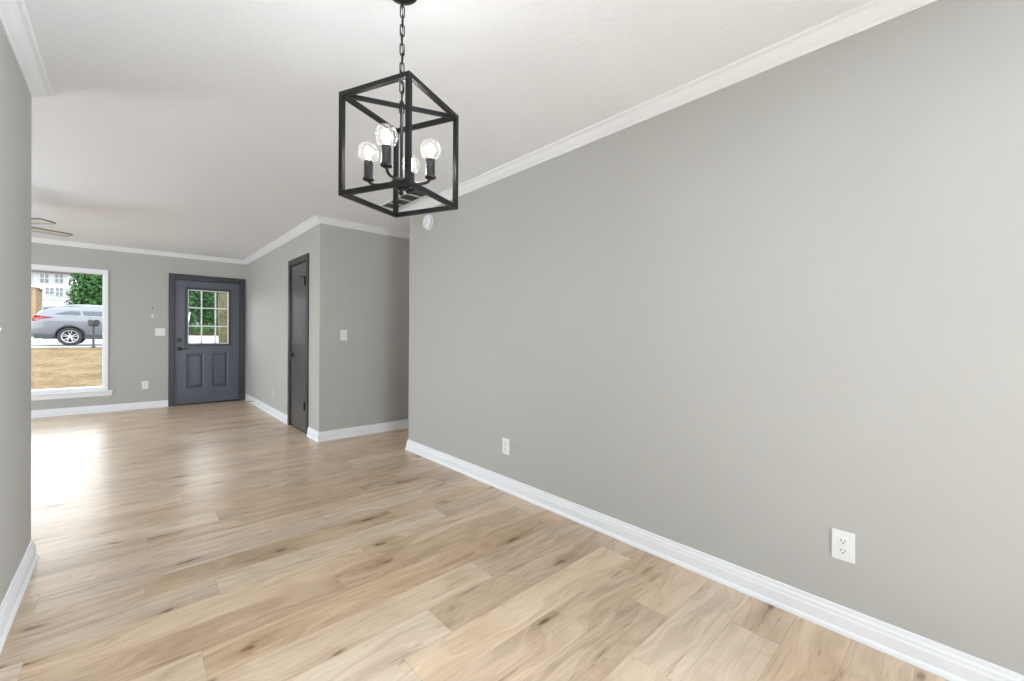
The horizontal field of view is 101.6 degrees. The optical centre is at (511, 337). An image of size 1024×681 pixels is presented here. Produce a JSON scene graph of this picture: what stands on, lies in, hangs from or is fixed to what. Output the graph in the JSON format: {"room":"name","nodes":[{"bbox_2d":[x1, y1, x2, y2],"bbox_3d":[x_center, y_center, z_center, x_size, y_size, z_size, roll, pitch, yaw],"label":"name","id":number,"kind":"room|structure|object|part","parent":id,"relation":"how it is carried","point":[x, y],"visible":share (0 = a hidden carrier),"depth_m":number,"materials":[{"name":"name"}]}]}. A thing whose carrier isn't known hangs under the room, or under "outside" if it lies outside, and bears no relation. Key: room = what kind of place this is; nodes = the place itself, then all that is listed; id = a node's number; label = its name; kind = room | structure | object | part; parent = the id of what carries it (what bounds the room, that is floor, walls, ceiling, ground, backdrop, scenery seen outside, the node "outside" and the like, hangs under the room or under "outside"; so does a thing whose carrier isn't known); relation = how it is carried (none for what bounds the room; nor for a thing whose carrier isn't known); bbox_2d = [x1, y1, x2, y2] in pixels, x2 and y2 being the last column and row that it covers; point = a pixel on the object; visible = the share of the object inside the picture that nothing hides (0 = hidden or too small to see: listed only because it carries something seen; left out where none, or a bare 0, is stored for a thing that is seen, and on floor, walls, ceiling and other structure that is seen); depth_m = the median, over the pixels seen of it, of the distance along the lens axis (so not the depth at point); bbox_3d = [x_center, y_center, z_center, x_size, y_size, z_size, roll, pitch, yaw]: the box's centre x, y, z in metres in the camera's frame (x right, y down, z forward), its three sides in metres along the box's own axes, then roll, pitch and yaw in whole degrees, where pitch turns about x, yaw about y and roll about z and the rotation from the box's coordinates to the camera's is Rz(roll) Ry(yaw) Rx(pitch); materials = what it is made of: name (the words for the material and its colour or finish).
{"room":"empty dining room","nodes":[
{"label":"empty dining room","id":0,"kind":"room"},
{"bbox_2d":[0,22,31,604],"bbox_3d":[-1.818,-0.062,1.348,0.120,2.440,2.045,0,0,-43],"label":"wall","id":1,"kind":"structure","parent":0,"point":[15,96],"depth_m":1.83,"materials":[{"name":"grey paint"}]},
{"bbox_2d":[0,540,38,653],"bbox_3d":[-1.826,1.105,1.373,0.145,0.104,2.070,0,0,-43],"label":"baseboard","id":2,"kind":"structure","parent":1,"relation":"attached to","point":[10,604],"depth_m":1.80,"materials":[{"name":"white wood"}]},
{"bbox_2d":[0,0,53,97],"bbox_3d":[-1.806,-1.252,1.391,0.190,0.062,2.115,0,0,-43],"label":"crown molding","id":3,"kind":"structure","parent":1,"relation":"attached to","point":[14,18],"depth_m":1.80,"materials":[{"name":"white wood"}]},
{"bbox_2d":[31,343,101,347],"bbox_3d":[-16.740,0.519,18.252,120.000,0.440,5.480,0,0,-43],"label":"street","id":4,"kind":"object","parent":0,"point":[33,345],"depth_m":16.65,"materials":[{"name":"concrete"}]},
{"bbox_2d":[31,305,101,345],"bbox_3d":[-16.958,-0.504,17.849,4.660,1.638,2.197,0,0,-43],"label":"parked car","id":5,"kind":"object","parent":4,"relation":"on","point":[68,324],"visible":0.51,"depth_m":16.33,"materials":[{"name":"silver metal"}]},
{"bbox_2d":[31,315,49,320],"bbox_3d":[-17.843,-0.726,15.867,0.601,0.230,0.135,0,0,-30],"label":"tail light","id":6,"kind":"object","parent":5,"relation":"attached to","point":[37,317],"depth_m":15.83,"materials":[{"name":"red plastic"}]},
{"bbox_3d":[-17.156,-1.268,16.920,2.053,0.104,0.043,0,0,-43],"label":"roof rail","id":7,"kind":"part","parent":5,"relation":"part of","materials":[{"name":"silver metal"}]},
{"bbox_2d":[31,300,218,342],"bbox_3d":[-43.074,-2.907,46.976,120.000,6.454,72.480,0,0,-43],"label":"driveway","id":8,"kind":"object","parent":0,"point":[192,338],"depth_m":23.36,"materials":[{"name":"concrete"}]},
{"bbox_2d":[31,285,44,319],"bbox_3d":[-31.119,-1.713,24.223,5.170,2.837,2.900,0,0,-43],"label":"house","id":9,"kind":"structure","parent":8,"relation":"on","point":[36,291],"depth_m":24.93,"materials":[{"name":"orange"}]},
{"bbox_2d":[31,270,74,300],"bbox_3d":[-69.306,-8.134,59.134,10.750,7.775,10.400,0,0,-43],"label":"house","id":10,"kind":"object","parent":8,"relation":"on","point":[54,283],"visible":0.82,"depth_m":58.05,"materials":[{"name":"white paint"}]},
{"bbox_3d":[-64.341,-8.122,57.493,0.750,1.200,0.030,0,0,-43],"label":"pane","id":11,"kind":"part","parent":10,"relation":"part of","materials":[{"name":"grey glass"}]},
{"bbox_3d":[-63.994,-6.421,57.834,0.730,0.800,0.030,0,0,-43],"label":"pane","id":12,"kind":"part","parent":10,"relation":"part of","materials":[{"name":"grey glass"}]},
{"bbox_3d":[-63.331,-8.205,58.419,0.750,1.170,0.030,0,0,-43],"label":"pane","id":13,"kind":"part","parent":10,"relation":"part of","materials":[{"name":"grey glass"}]},
{"bbox_3d":[-63.320,-6.370,58.453,0.620,1.100,0.030,0,0,-43],"label":"pane","id":14,"kind":"part","parent":10,"relation":"part of","materials":[{"name":"grey glass"}]},
{"bbox_2d":[63,273,102,306],"bbox_3d":[-28.446,-3.444,29.562,4.514,5.133,3.433,0,0,-43],"label":"broadleaf tree","id":15,"kind":"object","parent":8,"relation":"on","point":[88,290],"visible":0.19,"depth_m":28.11,"materials":[{"name":"green plant"}]},
{"bbox_2d":[189,289,199,324],"bbox_3d":[-21.100,-2.387,26.816,2.128,4.328,2.071,0,0,-43],"label":"broadleaf tree","id":16,"kind":"object","parent":8,"relation":"on","point":[193,296],"visible":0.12,"depth_m":26.84,"materials":[{"name":"green plant"}]},
{"bbox_2d":[191,291,200,324],"bbox_3d":[-24.198,-3.125,31.439,3.727,4.901,2.500,0,0,-43],"label":"broadleaf tree","id":17,"kind":"object","parent":8,"relation":"on","point":[196,312],"visible":0.02,"depth_m":31.11,"materials":[{"name":"green plant"}]},
{"bbox_2d":[189,322,217,335],"bbox_3d":[-17.746,-0.449,27.050,7.300,0.961,1.012,0,0,-38],"label":"bank","id":18,"kind":"object","parent":8,"relation":"on","point":[206,331],"visible":0.2,"depth_m":25.73,"materials":[{"name":"green plant"}]},
{"bbox_2d":[196,290,217,325],"bbox_3d":[-20.936,-2.619,29.149,2.076,4.505,2.094,0,0,-43],"label":"broadleaf tree","id":19,"kind":"object","parent":8,"relation":"on","point":[208,298],"visible":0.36,"depth_m":28.49,"materials":[{"name":"green plant"}]},
{"bbox_2d":[31,242,246,409],"bbox_3d":[-6.931,-0.127,5.376,7.851,2.440,0.160,0,0,-43],"label":"wall","id":20,"kind":"structure","parent":0,"point":[138,283],"depth_m":6.36,"materials":[{"name":"grey paint"}]},
{"bbox_2d":[31,264,112,400],"bbox_3d":[-6.837,-0.068,5.388,2.445,1.849,0.150,0,0,-43],"label":"window","id":21,"kind":"structure","parent":20,"relation":"in","point":[76,392],"depth_m":6.03,"materials":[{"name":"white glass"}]},
{"bbox_3d":[-6.831,0.814,5.378,2.445,0.085,0.110,0,0,-43],"label":"sill","id":22,"kind":"part","parent":21,"relation":"part of","materials":[{"name":"white wood"}]},
{"bbox_2d":[31,400,167,417],"bbox_3d":[-7.610,1.040,4.642,5.862,0.104,0.025,0,0,-43],"label":"baseboard","id":23,"kind":"structure","parent":20,"relation":"attached to","point":[163,403],"depth_m":6.08,"materials":[{"name":"white wood"}]},
{"bbox_2d":[142,381,147,388],"bbox_3d":[-5.657,0.735,6.441,0.074,0.118,0.009,0,0,-43],"label":"power outlet","id":24,"kind":"object","parent":20,"relation":"attached to","point":[144,383],"visible":1,"depth_m":6.44,"materials":[{"name":"white plastic"}]},
{"bbox_2d":[155,328,164,335],"bbox_3d":[-5.516,-0.084,6.552,0.121,0.118,0.019,0,0,-43],"label":"light switch","id":25,"kind":"object","parent":20,"relation":"attached to","point":[158,331],"visible":1,"depth_m":6.55,"materials":[{"name":"white plastic"}]},
{"bbox_2d":[168,273,245,406],"bbox_3d":[-5.103,0.040,7.022,1.042,2.117,0.188,0,0,-43],"label":"door","id":26,"kind":"structure","parent":20,"relation":"in","point":[198,373],"depth_m":6.95,"materials":[{"name":"paint"}]},
{"bbox_2d":[31,215,409,264],"bbox_3d":[-4.622,-1.294,4.747,10.400,0.062,3.865,0,0,-43],"label":"crown molding","id":27,"kind":"structure","parent":20,"relation":"attached to","point":[315,220],"depth_m":5.75,"materials":[{"name":"white wood"}]},
{"bbox_2d":[247,226,315,429],"bbox_3d":[-3.375,-0.102,6.035,0.120,2.440,3.675,0,0,-43],"label":"wall","id":28,"kind":"structure","parent":0,"point":[267,275],"depth_m":5.92,"materials":[{"name":"grey paint"}]},
{"bbox_2d":[245,394,286,423],"bbox_3d":[-3.792,1.060,6.378,0.025,0.104,2.628,0,0,-43],"label":"baseboard","id":29,"kind":"structure","parent":28,"relation":"attached to","point":[268,409],"depth_m":6.16,"materials":[{"name":"white wood"}]},
{"bbox_2d":[287,253,308,434],"bbox_3d":[-2.588,0.077,5.136,0.174,2.105,0.801,0,0,-43],"label":"door","id":30,"kind":"structure","parent":28,"relation":"in","point":[298,268],"depth_m":5.11,"materials":[{"name":"paint"}]},
{"bbox_2d":[315,223,409,431],"bbox_3d":[-0.815,-0.081,5.809,3.589,2.440,0.120,0,0,-43],"label":"wall","id":31,"kind":"structure","parent":0,"point":[362,277],"depth_m":4.87,"materials":[{"name":"grey paint"}]},
{"bbox_2d":[340,330,346,339],"bbox_3d":[-1.900,-0.025,4.720,0.075,0.118,0.019,0,0,-43],"label":"light switch","id":32,"kind":"object","parent":31,"relation":"attached to","point":[343,333],"visible":1,"depth_m":4.72,"materials":[{"name":"white plastic"}]},
{"bbox_2d":[306,419,407,441],"bbox_3d":[-0.949,1.086,5.844,3.494,0.104,0.381,0,0,-43],"label":"baseboard","id":33,"kind":"structure","parent":31,"relation":"attached to","point":[317,436],"depth_m":4.82,"materials":[{"name":"white wood"}]},
{"bbox_2d":[23,0,870,259],"bbox_3d":[-2.288,-1.351,2.203,10.800,0.120,11.167,0,0,-43],"label":"ceiling","id":34,"kind":"structure","parent":0,"point":[194,127],"depth_m":2.15,"materials":[{"name":"white paint"}]},
{"bbox_2d":[31,218,72,236],"bbox_3d":[-4.672,-1.137,3.672,1.096,0.365,1.111,0,0,-43],"label":"ceiling fan","id":35,"kind":"object","parent":34,"relation":"hanging from","point":[33,220],"visible":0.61,"depth_m":3.99,"materials":[{"name":"beige wood"}]},
{"bbox_3d":[-4.281,-1.024,3.680,0.429,0.019,0.136,0,0,0],"label":"fan blade","id":36,"kind":"part","parent":35,"relation":"part of","materials":[{"name":"beige wood"}]},
{"bbox_3d":[-4.530,-1.028,4.023,0.136,0.019,0.429,1,0,18],"label":"fan blade","id":37,"kind":"part","parent":35,"relation":"part of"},
{"bbox_2d":[338,0,458,217],"bbox_3d":[-0.409,-0.885,1.539,0.305,0.775,0.311,1,0,24],"label":"lantern chandelier","id":38,"kind":"object","parent":34,"relation":"hanging from","point":[400,184],"visible":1,"depth_m":1.52,"materials":[{"name":"black metal"}]},
{"bbox_3d":[-0.598,-0.680,1.470,0.016,0.362,0.016,1,0,24],"label":"frame post","id":39,"kind":"part","parent":38,"relation":"part of","materials":[{"name":"black metal"}]},
{"bbox_2d":[363,160,373,181],"bbox_3d":[-0.532,-0.615,1.549,0.040,0.072,0.040,0,0,-43],"label":"socket","id":40,"kind":"object","parent":38,"relation":"attached to","point":[368,164],"depth_m":1.54,"materials":[{"name":"metal"}]},
{"bbox_3d":[-0.541,-0.507,1.603,0.016,0.016,0.272,1,0,24],"label":"frame rail","id":41,"kind":"part","parent":38,"relation":"part of","materials":[{"name":"black metal"}]},
{"bbox_3d":[-0.538,-0.853,1.601,0.016,0.016,0.272,1,0,24],"label":"frame rail","id":42,"kind":"part","parent":38,"relation":"part of","materials":[{"name":"black metal"}]},
{"bbox_3d":[-0.465,-0.852,1.411,0.272,0.016,0.016,1,0,24],"label":"frame rail","id":43,"kind":"part","parent":38,"relation":"part of","materials":[{"name":"black metal"}]},
{"bbox_3d":[-0.468,-0.505,1.413,0.272,0.016,0.016,1,0,24],"label":"frame rail","id":44,"kind":"part","parent":38,"relation":"part of","materials":[{"name":"black metal"}]},
{"bbox_2d":[380,144,391,168],"bbox_3d":[-0.427,-0.614,1.420,0.040,0.072,0.040,0,0,-43],"label":"socket","id":45,"kind":"object","parent":38,"relation":"attached to","point":[385,163],"depth_m":1.41,"materials":[{"name":"metal"}]},
{"bbox_3d":[-0.420,-0.572,1.469,0.012,0.028,0.109,1,0,9],"label":"arm","id":46,"kind":"part","parent":38,"relation":"part of","materials":[{"name":"black metal"}]},
{"bbox_3d":[-0.481,-0.680,1.734,0.016,0.362,0.016,1,0,24],"label":"frame post","id":47,"kind":"part","parent":38,"relation":"part of","materials":[{"name":"black metal"}]},
{"bbox_3d":[-0.408,-0.728,1.543,0.024,0.288,0.024,0,0,-43],"label":"stem","id":48,"kind":"part","parent":38,"relation":"part of","materials":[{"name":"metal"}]},
{"bbox_3d":[-0.405,-1.061,1.541,0.011,0.393,0.011,0,0,-43],"label":"lamp cord","id":49,"kind":"part","parent":38,"relation":"part of","materials":[{"name":"black metal"}]},
{"bbox_3d":[-0.335,-0.677,1.353,0.016,0.362,0.016,1,0,24],"label":"frame post","id":50,"kind":"part","parent":38,"relation":"part of","materials":[{"name":"black metal"}]},
{"bbox_2d":[408,172,414,191],"bbox_3d":[-0.403,-0.615,1.654,0.040,0.072,0.040,0,0,-43],"label":"socket","id":51,"kind":"object","parent":38,"relation":"attached to","point":[411,189],"depth_m":1.65,"materials":[{"name":"metal"}]},
{"bbox_3d":[-0.340,-0.572,1.532,0.097,0.028,0.013,1,0,11],"label":"arm","id":52,"kind":"part","parent":38,"relation":"part of","materials":[{"name":"black metal"}]},
{"bbox_3d":[-0.348,-0.852,1.674,0.272,0.016,0.016,1,0,24],"label":"frame rail","id":53,"kind":"part","parent":38,"relation":"part of","materials":[{"name":"black metal"}]},
{"bbox_3d":[-0.351,-0.506,1.676,0.272,0.016,0.016,1,0,24],"label":"frame rail","id":54,"kind":"part","parent":38,"relation":"part of","materials":[{"name":"black metal"}]},
{"bbox_2d":[425,158,435,179],"bbox_3d":[-0.297,-0.613,1.525,0.040,0.072,0.040,0,0,-43],"label":"socket","id":55,"kind":"object","parent":38,"relation":"attached to","point":[430,162],"depth_m":1.51,"materials":[{"name":"metal"}]},
{"bbox_3d":[-0.278,-0.504,1.486,0.016,0.016,0.272,1,0,24],"label":"frame rail","id":56,"kind":"part","parent":38,"relation":"part of","materials":[{"name":"black metal"}]},
{"bbox_3d":[-0.275,-0.851,1.484,0.016,0.016,0.272,1,0,24],"label":"frame rail","id":57,"kind":"part","parent":38,"relation":"part of","materials":[{"name":"black metal"}]},
{"bbox_3d":[-0.218,-0.677,1.617,0.016,0.362,0.016,1,0,24],"label":"frame post","id":58,"kind":"part","parent":38,"relation":"part of","materials":[{"name":"black metal"}]},
{"bbox_2d":[379,190,426,209],"bbox_3d":[-1.005,-1.286,3.912,0.182,0.017,0.704,0,0,-43],"label":"ceiling vent","id":59,"kind":"object","parent":34,"relation":"in","point":[406,199],"visible":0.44,"depth_m":3.91,"materials":[{"name":"white metal"}]},
{"bbox_2d":[0,400,948,680],"bbox_3d":[-2.309,1.189,2.218,10.600,0.080,10.967,0,0,-43],"label":"floor","id":60,"kind":"structure","parent":0,"point":[217,541],"depth_m":1.98,"materials":[{"name":"brown wood"}]},
{"bbox_2d":[408,0,1023,674],"bbox_3d":[1.040,-0.044,2.080,0.120,2.440,6.061,0,0,-43],"label":"wall","id":61,"kind":"structure","parent":0,"point":[743,323],"depth_m":1.80,"materials":[{"name":"grey paint"}]},
{"bbox_2d":[423,214,432,229],"bbox_3d":[-0.809,-1.098,3.979,0.042,0.152,0.152,0,0,-43],"label":"smoke detector","id":62,"kind":"object","parent":61,"relation":"attached to","point":[427,223],"visible":1,"depth_m":3.95,"materials":[{"name":"white plastic"}]},
{"bbox_2d":[502,438,508,454],"bbox_3d":[-0.049,0.826,3.169,0.009,0.118,0.074,0,0,-43],"label":"power outlet","id":63,"kind":"object","parent":61,"relation":"attached to","point":[505,442],"visible":1,"depth_m":3.16,"materials":[{"name":"white plastic"}]},
{"bbox_2d":[401,0,937,216],"bbox_3d":[1.000,-1.233,2.075,0.190,0.062,6.131,0,0,-43],"label":"crown molding","id":64,"kind":"structure","parent":61,"relation":"attached to","point":[870,14],"depth_m":2.00,"materials":[{"name":"white wood"}]},
{"bbox_2d":[405,439,1023,680],"bbox_3d":[1.013,1.124,2.087,0.145,0.104,6.086,0,0,-43],"label":"baseboard","id":65,"kind":"structure","parent":61,"relation":"attached to","point":[946,662],"depth_m":1.85,"materials":[{"name":"white wood"}]},
{"bbox_2d":[832,528,854,563],"bbox_3d":[1.325,0.834,1.671,0.009,0.118,0.074,0,0,-43],"label":"power outlet","id":66,"kind":"object","parent":61,"relation":"attached to","point":[843,542],"visible":1,"depth_m":1.67,"materials":[{"name":"white plastic"}]},
{"bbox_2d":[838,546,848,554],"bbox_3d":[1.323,0.853,1.669,0.003,0.028,0.034,0,0,-43],"label":"receptacle","id":67,"kind":"object","parent":66,"relation":"attached to","point":[842,550],"depth_m":1.67,"materials":[{"name":"white plastic"}]},
{"bbox_2d":[838,537,848,545],"bbox_3d":[1.323,0.814,1.669,0.003,0.028,0.034,0,0,-43],"label":"receptacle","id":68,"kind":"object","parent":66,"relation":"attached to","point":[842,541],"depth_m":1.67,"materials":[{"name":"white plastic"}]},
{"label":"outside","id":69,"kind":"structure","parent":0,"visible":0},
{"bbox_2d":[31,347,101,389],"bbox_3d":[-10.400,1.080,11.337,60.000,1.332,13.253,0,0,-43],"label":"lawn","id":70,"kind":"structure","parent":69,"point":[67,367],"depth_m":11.19,"materials":[{"name":"plant"}]},
{"bbox_2d":[88,319,99,347],"bbox_3d":[-15.501,-0.127,15.499,0.318,1.095,0.500,0,0,-43],"label":"mailbox post","id":71,"kind":"object","parent":70,"relation":"on","point":[93,323],"visible":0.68,"depth_m":15.45,"materials":[{"name":"grey metal"}]},
{"bbox_3d":[-15.514,-0.017,15.489,0.110,0.875,0.110,0,0,-43],"label":"post","id":72,"kind":"part","parent":71,"relation":"part of","materials":[{"name":"grey metal"}]},
{"bbox_2d":[218,291,228,343],"bbox_3d":[-7.372,-4.166,10.947,4.703,10.592,4.703,0,0,-15],"label":"tree","id":73,"kind":"object","parent":70,"relation":"on","point":[222,297],"visible":0.02,"depth_m":10.66,"materials":[{"name":"plant"}]}
]}

